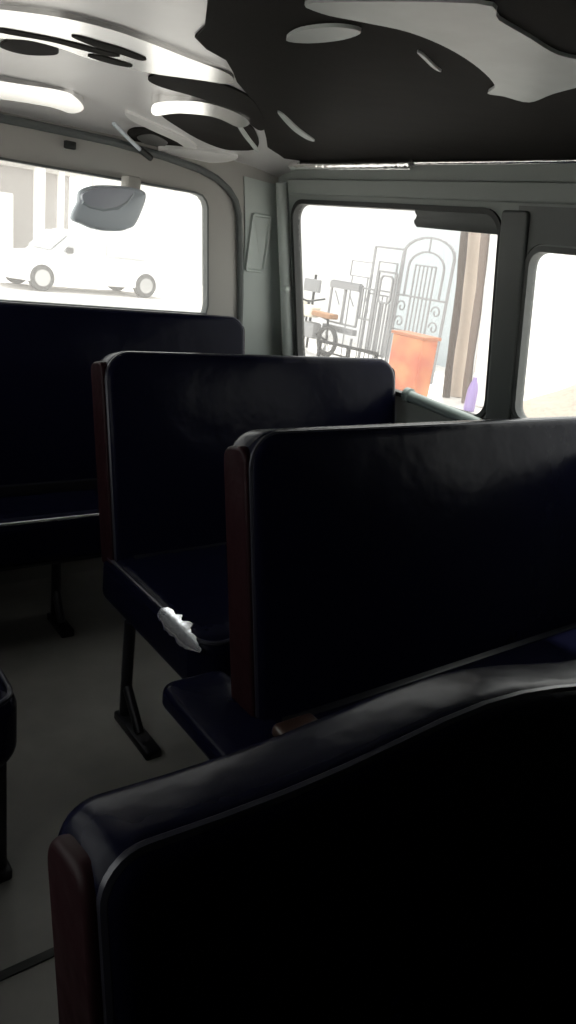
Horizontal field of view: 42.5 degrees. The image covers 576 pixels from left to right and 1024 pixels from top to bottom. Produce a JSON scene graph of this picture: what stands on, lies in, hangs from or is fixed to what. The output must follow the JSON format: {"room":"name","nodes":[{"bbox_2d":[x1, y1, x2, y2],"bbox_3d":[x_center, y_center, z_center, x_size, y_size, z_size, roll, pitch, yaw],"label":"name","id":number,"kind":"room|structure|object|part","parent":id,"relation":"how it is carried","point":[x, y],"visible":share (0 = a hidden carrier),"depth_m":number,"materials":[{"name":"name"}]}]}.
{"room":"vehicle interior","nodes":[
{"label":"vehicle interior","id":0,"kind":"room"},
{"bbox_2d":[0,569,208,1023],"bbox_3d":[0.306,0.897,0.843,1.820,0.060,3.880,-7,24,-36],"label":"floor","id":1,"kind":"structure","parent":0,"point":[71,748],"depth_m":1.62,"materials":[{"name":"grey plastic"}]},
{"bbox_2d":[0,667,16,882],"bbox_3d":[-0.720,0.191,1.148,0.442,0.802,0.574,-7,24,-36],"label":"seat","id":2,"kind":"object","parent":1,"relation":"on","point":[8,703],"visible":1,"depth_m":1.10,"materials":[{"name":"black leather"}]},
{"bbox_3d":[-0.496,0.479,1.237,0.036,0.260,0.120,-7,24,-36],"label":"leg","id":3,"kind":"part","parent":2,"relation":"part of","materials":[{"name":"black metal"}]},
{"bbox_2d":[0,677,16,766],"bbox_3d":[-0.689,0.275,1.123,0.436,0.146,0.445,-7,24,-36],"label":"seat cushion","id":4,"kind":"object","parent":2,"relation":"on","point":[8,703],"depth_m":1.08,"materials":[{"name":"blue leather"}]},
{"bbox_2d":[0,947,53,981],"bbox_3d":[-0.084,0.638,1.331,1.700,0.004,0.015,-7,24,-36],"label":"trim","id":5,"kind":"structure","parent":1,"relation":"attached to","point":[48,954],"depth_m":1.10,"materials":[{"name":"black metal"}]},
{"bbox_2d":[0,301,244,637],"bbox_3d":[-0.672,-0.088,1.889,1.366,0.845,0.343,-7,24,-36],"label":"seat","id":6,"kind":"object","parent":1,"relation":"on","point":[49,508],"visible":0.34,"depth_m":1.89,"materials":[{"name":"black leather"}]},
{"bbox_3d":[-0.668,0.021,1.903,1.282,0.187,0.189,-7,24,-36],"label":"seat frame","id":7,"kind":"part","parent":6,"relation":"part of","materials":[{"name":"black metal"}]},
{"bbox_2d":[0,489,100,568],"bbox_3d":[-0.660,0.032,1.894,1.358,0.146,0.255,-7,24,-36],"label":"seat cushion","id":8,"kind":"object","parent":6,"relation":"on","point":[39,527],"depth_m":1.82,"materials":[{"name":"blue leather"}]},
{"bbox_3d":[-0.612,0.208,1.996,0.036,0.235,0.120,-7,24,-36],"label":"leg","id":9,"kind":"part","parent":6,"relation":"part of","materials":[{"name":"black metal"}]},
{"bbox_3d":[-0.696,-0.276,1.891,1.358,0.499,0.184,-7,24,-36],"label":"backrest","id":10,"kind":"part","parent":6,"relation":"part of","materials":[{"name":"black leather"}]},
{"bbox_2d":[91,351,394,760],"bbox_3d":[0.027,0.077,1.743,0.862,0.808,0.571,-7,24,-36],"label":"seat","id":11,"kind":"object","parent":1,"relation":"on","point":[165,423],"visible":0.63,"depth_m":1.62,"materials":[{"name":"black leather"}]},
{"bbox_3d":[-0.388,-0.101,1.591,0.030,0.430,0.158,-7,24,-36],"label":"panel","id":12,"kind":"part","parent":11,"relation":"part of","materials":[{"name":"brown wood"}]},
{"bbox_3d":[-0.319,0.379,1.595,0.036,0.255,0.170,-7,24,-36],"label":"leg","id":13,"kind":"part","parent":11,"relation":"part of","materials":[{"name":"black metal"}]},
{"bbox_2d":[103,545,230,678],"bbox_3d":[0.056,0.173,1.721,0.852,0.136,0.440,-7,24,-36],"label":"seat cushion","id":14,"kind":"object","parent":11,"relation":"on","point":[175,597],"depth_m":1.48,"materials":[{"name":"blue leather"}]},
{"bbox_3d":[0.045,0.175,1.736,0.776,0.147,0.377,-7,24,-36],"label":"seat frame","id":15,"kind":"part","parent":11,"relation":"part of","materials":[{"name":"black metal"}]},
{"bbox_3d":[-0.059,-0.139,1.833,0.842,0.484,0.191,-7,24,-36],"label":"backrest","id":16,"kind":"part","parent":11,"relation":"part of","materials":[{"name":"black leather"}]},
{"bbox_2d":[48,659,575,1023],"bbox_3d":[0.440,0.557,0.613,1.194,0.761,0.654,-7,24,-36],"label":"seat","id":17,"kind":"object","parent":1,"relation":"on","point":[405,854],"visible":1,"depth_m":0.46,"materials":[{"name":"black leather"}]},
{"bbox_3d":[-0.102,0.372,0.423,0.030,0.391,0.148,-7,24,-36],"label":"panel","id":18,"kind":"part","parent":17,"relation":"part of","materials":[{"name":"brown wood"}]},
{"bbox_2d":[162,416,575,759],"bbox_3d":[0.348,0.300,1.243,0.979,0.803,0.586,-7,24,-36],"label":"seat","id":19,"kind":"object","parent":1,"relation":"on","point":[364,562],"visible":0.59,"depth_m":1.20,"materials":[{"name":"black leather"}]},
{"bbox_3d":[-0.062,0.118,1.104,0.030,0.426,0.157,-7,24,-36],"label":"panel","id":20,"kind":"part","parent":19,"relation":"part of","materials":[{"name":"brown wood"}]},
{"bbox_3d":[0.399,0.391,1.260,0.812,0.147,0.394,-7,24,-36],"label":"seat frame","id":21,"kind":"part","parent":19,"relation":"part of","materials":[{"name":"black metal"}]},
{"bbox_2d":[281,628,575,721],"bbox_3d":[0.418,0.392,1.241,0.880,0.136,0.440,-7,24,-36],"label":"seat cushion","id":22,"kind":"object","parent":19,"relation":"on","point":[532,645],"depth_m":1.35,"materials":[{"name":"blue leather"}]},
{"bbox_2d":[0,111,277,584],"bbox_3d":[-0.725,-0.378,2.025,1.810,1.405,0.106,-7,24,-36],"label":"wall","id":23,"kind":"structure","parent":0,"point":[16,142],"depth_m":2.08,"materials":[{"name":"grey"}]},
{"bbox_2d":[64,140,75,149],"bbox_3d":[-0.544,-0.916,1.847,0.028,0.018,0.016,-7,24,-36],"label":"clip","id":24,"kind":"object","parent":23,"relation":"in","point":[67,144],"depth_m":1.84,"materials":[{"name":"black plastic"}]},
{"bbox_2d":[0,157,208,313],"bbox_3d":[-0.667,-0.706,1.885,1.098,0.338,0.050,-7,24,-36],"label":"window","id":25,"kind":"structure","parent":23,"relation":"in","point":[205,208],"depth_m":2.12,"materials":[{"name":"grey"}]},
{"bbox_2d":[70,175,145,231],"bbox_3d":[-0.466,-0.800,1.911,0.200,0.143,0.072,-7,24,-36],"label":"mirror","id":26,"kind":"object","parent":25,"relation":"attached to","point":[111,208],"visible":1,"depth_m":1.89,"materials":[{"name":"grey plastic"}]},
{"bbox_2d":[81,188,134,208],"bbox_3d":[-0.457,-0.798,1.880,0.139,0.058,0.012,-7,24,-36],"label":"mirror glass","id":27,"kind":"object","parent":26,"relation":"attached to","point":[91,198],"depth_m":1.87,"materials":[{"name":"grey mirror"}]},
{"bbox_2d":[0,113,243,324],"bbox_3d":[-0.675,-0.615,1.911,1.372,0.717,0.062,-7,24,-36],"label":"trim","id":28,"kind":"structure","parent":23,"relation":"attached to","point":[6,119],"depth_m":1.99,"materials":[{"name":"grey"}]},
{"bbox_2d":[112,122,152,160],"bbox_3d":[-0.397,-0.935,1.871,0.025,0.061,0.194,13,20,16],"label":"gas strut","id":29,"kind":"object","parent":23,"relation":"attached to","point":[142,151],"visible":1,"depth_m":1.89,"materials":[{"name":"grey metal"}]},
{"bbox_3d":[-0.400,-0.937,1.855,0.010,0.048,0.164,12,20,12],"label":"rod","id":30,"kind":"part","parent":29,"relation":"part of","materials":[{"name":"white plastic"}]},
{"bbox_2d":[244,213,271,272],"bbox_3d":[-0.090,-0.821,2.263,0.074,0.170,0.019,-7,24,-36],"label":"trim","id":31,"kind":"structure","parent":23,"relation":"attached to","point":[260,224],"depth_m":2.26,"materials":[{"name":"grey plastic"}]},
{"bbox_2d":[243,176,280,354],"bbox_3d":[-0.091,-0.654,2.362,0.240,0.735,0.048,-7,24,-36],"label":"pillar","id":32,"kind":"structure","parent":23,"relation":"attached to","point":[261,301],"depth_m":2.34,"materials":[{"name":"grey"}]},
{"bbox_2d":[276,182,294,355],"bbox_3d":[-0.011,-0.640,2.351,0.159,0.740,0.052,-7,24,-36],"label":"trim","id":33,"kind":"structure","parent":23,"relation":"attached to","point":[286,298],"depth_m":2.29,"materials":[{"name":"grey"}]},
{"bbox_3d":[-0.005,-0.695,2.312,0.021,0.024,0.024,-7,24,-36],"label":"knob","id":34,"kind":"part","parent":33,"relation":"part of","materials":[{"name":"grey"}]},
{"bbox_2d":[0,0,575,176],"bbox_3d":[0.454,-0.355,0.412,1.484,0.116,3.720,-7,24,-36],"label":"ceiling","id":35,"kind":"structure","parent":0,"point":[264,85],"depth_m":1.11,"materials":[{"name":"silver metal"}]},
{"bbox_3d":[-0.399,-0.728,1.157,0.078,0.004,0.152,-7,24,-36],"label":"black panel","id":36,"kind":"part","parent":35,"relation":"part of","materials":[{"name":"grey plastic"}]},
{"bbox_3d":[-0.530,-0.865,1.538,0.217,0.033,0.142,-3,22,-27],"label":"white trim","id":37,"kind":"part","parent":35,"relation":"part of","materials":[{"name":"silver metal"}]},
{"bbox_3d":[-0.267,-0.684,1.085,0.406,0.006,0.253,2,20,-15],"label":"white trim","id":38,"kind":"part","parent":35,"relation":"part of","materials":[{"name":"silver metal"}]},
{"bbox_3d":[-0.353,-0.972,1.937,0.061,0.022,0.098,15,20,19],"label":"grey panel","id":39,"kind":"part","parent":35,"relation":"part of","materials":[{"name":"grey plastic"}]},
{"bbox_3d":[-0.336,-0.972,1.932,0.185,0.032,0.133,-7,24,-36],"label":"black panel","id":40,"kind":"part","parent":35,"relation":"part of","materials":[{"name":"grey plastic"}]},
{"bbox_3d":[-0.320,-0.947,1.847,0.050,0.032,0.378,14,20,17],"label":"white trim","id":41,"kind":"part","parent":35,"relation":"part of","materials":[{"name":"white plastic"}]},
{"bbox_3d":[-0.248,-0.984,2.034,0.229,0.034,0.049,-4,22,-29],"label":"white trim","id":42,"kind":"part","parent":35,"relation":"part of","materials":[{"name":"white plastic"}]},
{"bbox_3d":[-0.168,-0.803,1.487,0.207,0.025,0.144,1,21,-19],"label":"white trim","id":43,"kind":"part","parent":35,"relation":"part of","materials":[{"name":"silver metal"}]},
{"bbox_3d":[-0.100,-0.785,1.432,0.158,0.004,0.514,15,21,21],"label":"black panel","id":44,"kind":"part","parent":35,"relation":"part of","materials":[{"name":"grey plastic"}]},
{"bbox_3d":[-0.174,-0.904,1.756,0.206,0.016,0.556,9,19,3],"label":"black panel","id":45,"kind":"part","parent":35,"relation":"part of","materials":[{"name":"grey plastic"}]},
{"bbox_3d":[0.038,-0.569,0.879,0.049,0.005,0.120,-7,24,-36],"label":"grey panel","id":46,"kind":"part","parent":35,"relation":"part of","materials":[{"name":"plastic"}]},
{"bbox_3d":[0.487,-0.316,0.354,1.442,0.023,3.550,-7,24,-36],"label":"black panel","id":47,"kind":"part","parent":35,"relation":"part of","materials":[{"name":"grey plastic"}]},
{"bbox_3d":[0.241,-0.538,0.870,0.204,0.005,0.446,24,25,39],"label":"grey panel","id":48,"kind":"part","parent":35,"relation":"part of","materials":[{"name":"plastic"}]},
{"bbox_2d":[278,164,575,422],"bbox_3d":[1.021,0.178,1.111,0.184,1.405,3.730,-7,24,-36],"label":"wall","id":49,"kind":"structure","parent":0,"point":[405,412],"depth_m":1.76,"materials":[{"name":"grey"}]},
{"bbox_2d":[288,159,415,169],"bbox_3d":[0.151,-0.898,1.914,0.025,0.025,0.480,-7,24,-36],"label":"trim","id":50,"kind":"structure","parent":49,"relation":"attached to","point":[366,164],"depth_m":1.88,"materials":[{"name":"silver metal"}]},
{"bbox_2d":[291,199,500,420],"bbox_3d":[0.259,-0.566,2.022,0.132,0.502,0.796,-7,24,-36],"label":"window","id":51,"kind":"structure","parent":49,"relation":"in","point":[299,205],"depth_m":1.97,"materials":[{"name":"black rubber"}]},
{"bbox_3d":[0.399,-0.271,1.922,0.045,0.051,0.269,-7,24,-36],"label":"guard rail","id":52,"kind":"part","parent":51,"relation":"part of","materials":[{"name":"grey metal"}]},
{"bbox_2d":[414,210,496,234],"bbox_3d":[0.394,-0.684,1.738,0.015,0.046,0.273,-7,24,-36],"label":"strip","id":53,"kind":"object","parent":51,"relation":"attached to","point":[454,221],"visible":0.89,"depth_m":1.73,"materials":[{"name":"grey plastic"}]},
{"bbox_2d":[288,179,575,204],"bbox_3d":[1.062,-0.342,0.837,0.024,0.040,3.630,-7,24,-36],"label":"trim","id":54,"kind":"structure","parent":49,"relation":"attached to","point":[487,191],"depth_m":1.71,"materials":[{"name":"grey"}]},
{"bbox_2d":[412,157,575,164],"bbox_3d":[1.191,-0.297,0.599,0.012,0.012,3.078,-7,24,-36],"label":"trim","id":55,"kind":"structure","parent":49,"relation":"attached to","point":[565,160],"depth_m":1.54,"materials":[{"name":"silver metal"}]},
{"bbox_2d":[485,210,529,419],"bbox_3d":[0.500,-0.421,1.696,0.115,0.490,0.072,-7,24,-36],"label":"window pillar","id":56,"kind":"structure","parent":49,"relation":"attached to","point":[514,232],"depth_m":1.67,"materials":[{"name":"grey metal"}]},
{"bbox_2d":[511,246,575,417],"bbox_3d":[0.758,-0.265,1.398,0.112,0.391,0.778,-7,24,-36],"label":"window","id":57,"kind":"structure","parent":49,"relation":"in","point":[532,259],"depth_m":1.66,"materials":[{"name":"grey"}]},
{"bbox_2d":[511,206,575,417],"bbox_3d":[1.321,0.064,0.665,0.115,0.530,2.800,-7,24,-36],"label":"trim","id":58,"kind":"structure","parent":49,"relation":"attached to","point":[548,225],"depth_m":1.53,"materials":[{"name":"grey"}]},
{"label":"outside","id":59,"kind":"structure","parent":0,"visible":0},
{"bbox_2d":[0,275,575,413],"bbox_3d":[-3.827,-6.251,21.190,100.000,0.001,100.000,-7,24,-36],"label":"ground","id":60,"kind":"structure","parent":59,"point":[551,362],"depth_m":18.10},
{"bbox_2d":[0,161,99,248],"bbox_3d":[-8.770,-9.768,22.919,5.400,4.200,3.100,-7,24,-36],"label":"building","id":61,"kind":"structure","parent":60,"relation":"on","point":[34,200],"depth_m":23.99,"materials":[{"name":"grey"}]},
{"bbox_3d":[-7.604,-8.909,22.595,0.280,3.100,0.280,-7,24,-36],"label":"post","id":62,"kind":"part","parent":61,"relation":"part of","materials":[{"name":"white paint"}]},
{"bbox_3d":[-7.061,-8.957,22.933,0.180,3.100,0.180,-7,24,-36],"label":"post","id":63,"kind":"part","parent":61,"relation":"part of","materials":[{"name":"white paint"}]},
{"bbox_3d":[-6.183,-9.071,23.587,0.200,3.100,0.200,-7,24,-36],"label":"post","id":64,"kind":"part","parent":61,"relation":"part of","materials":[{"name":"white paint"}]},
{"bbox_2d":[0,228,170,297],"bbox_3d":[-5.258,-6.372,18.819,4.383,1.440,1.920,-10,26,-40],"label":"car","id":65,"kind":"object","parent":60,"relation":"on","point":[57,255],"visible":1,"depth_m":18.18,"materials":[{"name":"white paint"}]},
{"bbox_2d":[66,247,73,253],"bbox_3d":[-5.204,-6.239,17.649,0.140,0.140,0.160,-10,26,-40],"label":"mirror","id":66,"kind":"object","parent":65,"relation":"on","point":[69,250],"depth_m":17.60,"materials":[{"name":"grey rubber"}]},
{"bbox_2d":[98,178,201,281],"bbox_3d":[-1.673,-11.654,30.088,13.100,4.750,0.420,-7,24,-36],"label":"wall","id":67,"kind":"structure","parent":60,"relation":"on","point":[169,222],"depth_m":28.12,"materials":[{"name":"white paint"}]},
{"bbox_2d":[303,274,321,347],"bbox_3d":[0.403,-3.659,13.504,0.105,1.300,0.440,-7,24,-36],"label":"sign board","id":68,"kind":"object","parent":60,"relation":"on","point":[313,285],"visible":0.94,"depth_m":13.34,"materials":[{"name":"grey metal"}]},
{"bbox_3d":[0.425,-3.662,13.520,0.046,1.300,0.046,18,22,27],"label":"post","id":69,"kind":"part","parent":68,"relation":"part of","materials":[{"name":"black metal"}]},
{"bbox_2d":[303,298,337,356],"bbox_3d":[0.395,-3.278,12.970,0.589,0.936,1.379,0,21,-20],"label":"motorcycle","id":70,"kind":"object","parent":60,"relation":"on","point":[313,330],"visible":0.58,"depth_m":12.82,"materials":[{"name":"white metal"}]},
{"bbox_3d":[0.398,-3.529,12.984,0.240,0.200,0.310,-7,24,-36],"label":"fuel tank","id":71,"kind":"part","parent":70,"relation":"part of","materials":[{"name":"metal"}]},
{"bbox_3d":[0.441,-3.357,12.955,0.050,0.611,0.943,-7,24,-36],"label":"frame","id":72,"kind":"part","parent":70,"relation":"part of","materials":[{"name":"metal"}]},
{"bbox_3d":[0.632,-3.378,12.690,0.220,0.090,0.500,-7,24,-36],"label":"seat","id":73,"kind":"part","parent":70,"relation":"part of","materials":[{"name":"orange leather"}]},
{"bbox_2d":[322,279,363,356],"bbox_3d":[0.904,-3.285,12.674,0.110,1.275,0.825,-7,24,-36],"label":"window grille","id":74,"kind":"object","parent":60,"relation":"on","point":[334,283],"visible":0.8,"depth_m":12.53,"materials":[{"name":"grey metal"}]},
{"bbox_3d":[0.953,-3.542,12.563,0.040,0.710,0.780,-7,24,-36],"label":"frame","id":75,"kind":"part","parent":74,"relation":"part of","materials":[{"name":"grey metal"}]},
{"bbox_2d":[316,339,378,357],"bbox_3d":[0.953,-2.607,12.213,0.050,0.324,1.504,-7,24,-36],"label":"metal rack","id":76,"kind":"object","parent":60,"relation":"on","point":[320,341],"visible":0.64,"depth_m":12.24,"materials":[{"name":"black metal"}]},
{"bbox_3d":[0.540,-2.815,12.741,0.050,0.260,0.048,-7,24,-36],"label":"leg","id":77,"kind":"part","parent":76,"relation":"part of","materials":[{"name":"black metal"}]},
{"bbox_3d":[0.979,-2.570,12.184,0.050,0.280,0.048,-7,24,-36],"label":"leg","id":78,"kind":"part","parent":76,"relation":"part of","materials":[{"name":"black metal"}]},
{"bbox_2d":[340,260,371,356],"bbox_3d":[1.161,-3.456,12.719,0.018,1.629,0.557,-7,24,-36],"label":"picture frame","id":79,"kind":"object","parent":60,"relation":"on","point":[368,278],"visible":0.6,"depth_m":12.68,"materials":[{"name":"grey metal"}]},
{"bbox_3d":[1.246,-4.097,12.492,0.018,0.257,0.557,-7,24,-36],"label":"frame","id":80,"kind":"part","parent":79,"relation":"part of","materials":[{"name":"grey metal"}]},
{"bbox_2d":[357,287,374,357],"bbox_3d":[1.244,-3.067,12.246,0.030,1.234,0.308,-7,24,-36],"label":"window grille","id":81,"kind":"object","parent":60,"relation":"on","point":[363,288],"visible":0.81,"depth_m":12.21,"materials":[{"name":"grey metal"}]},
{"bbox_3d":[1.290,-3.406,12.126,0.030,0.508,0.308,-7,24,-36],"label":"frame","id":82,"kind":"part","parent":81,"relation":"part of","materials":[{"name":"grey metal"}]},
{"bbox_2d":[366,270,398,357],"bbox_3d":[1.472,-3.119,11.671,0.035,1.303,0.433,-7,24,-36],"label":"door","id":83,"kind":"structure","parent":60,"relation":"on","point":[394,281],"depth_m":11.67,"materials":[{"name":"grey metal"}]},
{"bbox_3d":[1.522,-3.468,11.543,0.028,0.427,0.297,-7,24,-36],"label":"panel","id":84,"kind":"part","parent":83,"relation":"part of","materials":[{"name":"grey metal"}]},
{"bbox_2d":[360,245,406,361],"bbox_3d":[1.510,-3.315,12.044,0.035,1.893,0.713,-7,24,-36],"label":"iron gate","id":85,"kind":"object","parent":60,"relation":"on","point":[376,246],"visible":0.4,"depth_m":12.03,"materials":[{"name":"grey metal"}]},
{"bbox_3d":[1.577,-3.770,11.874,0.024,0.463,0.443,-7,24,-36],"label":"frame","id":86,"kind":"part","parent":85,"relation":"part of","materials":[{"name":"grey metal"}]},
{"bbox_2d":[389,330,441,396],"bbox_3d":[1.612,-1.915,9.728,0.320,0.840,0.610,-7,24,-36],"label":"plant pot","id":87,"kind":"object","parent":60,"relation":"on","point":[412,354],"visible":0.7,"depth_m":9.56,"materials":[{"name":"orange ceramic"}]},
{"bbox_3d":[1.662,-2.289,9.595,0.320,0.040,0.610,-7,24,-36],"label":"lid","id":88,"kind":"part","parent":87,"relation":"part of","materials":[{"name":"brown ceramic"}]},
{"bbox_2d":[301,205,538,372],"bbox_3d":[1.072,-5.588,15.881,0.420,3.500,10.100,-7,24,-36],"label":"wall","id":89,"kind":"structure","parent":60,"relation":"on","point":[332,237],"depth_m":15.45,"materials":[{"name":"white paint"}]},
{"bbox_2d":[385,237,455,384],"bbox_3d":[1.987,-3.079,11.229,0.035,2.077,1.073,-7,24,-36],"label":"iron gate","id":90,"kind":"object","parent":60,"relation":"on","point":[409,244],"visible":0.97,"depth_m":11.13,"materials":[{"name":"grey metal"}]},
{"bbox_2d":[386,225,460,366],"bbox_3d":[2.552,-3.999,13.689,0.127,2.350,1.900,-7,24,-36],"label":"sheet","id":91,"kind":"object","parent":60,"relation":"on","point":[406,234],"visible":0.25,"depth_m":13.59,"materials":[{"name":"grey"}]},
{"bbox_2d":[442,231,468,397],"bbox_3d":[2.289,-2.912,9.993,0.110,2.712,0.405,-7,24,-36],"label":"timber post","id":92,"kind":"object","parent":60,"relation":"on","point":[462,255],"visible":0.79,"depth_m":10.00,"materials":[{"name":"brown wood"}]},
{"bbox_2d":[450,232,480,396],"bbox_3d":[2.474,-2.951,10.176,0.221,2.723,0.514,-7,24,-36],"label":"timber post","id":93,"kind":"object","parent":60,"relation":"on","point":[470,278],"visible":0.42,"depth_m":10.13,"materials":[{"name":"brown timber"}]},
{"bbox_2d":[463,373,477,411],"bbox_3d":[2.356,-1.529,9.457,0.144,0.484,0.144,-7,24,-36],"label":"plastic bottle","id":94,"kind":"object","parent":60,"relation":"on","point":[472,391],"visible":0.98,"depth_m":9.42,"materials":[{"name":"purple plastic"}]},
{"bbox_2d":[461,233,489,402],"bbox_3d":[2.493,-2.793,9.735,0.115,2.713,0.414,-7,24,-36],"label":"timber post","id":95,"kind":"object","parent":60,"relation":"on","point":[484,240],"visible":0.73,"depth_m":9.72,"materials":[{"name":"brown wood"}]},
{"bbox_2d":[472,234,496,406],"bbox_3d":[2.672,-2.744,9.668,0.274,2.732,0.566,-7,24,-36],"label":"timber post","id":96,"kind":"object","parent":60,"relation":"on","point":[481,362],"visible":0.34,"depth_m":9.66,"materials":[{"name":"white wood"}]},
{"bbox_2d":[523,384,575,417],"bbox_3d":[3.465,-1.212,8.676,2.000,0.724,2.200,-7,24,-36],"label":"heap","id":97,"kind":"object","parent":60,"relation":"on","point":[562,402],"visible":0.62,"depth_m":8.47,"materials":[{"name":"beige"}]}
]}

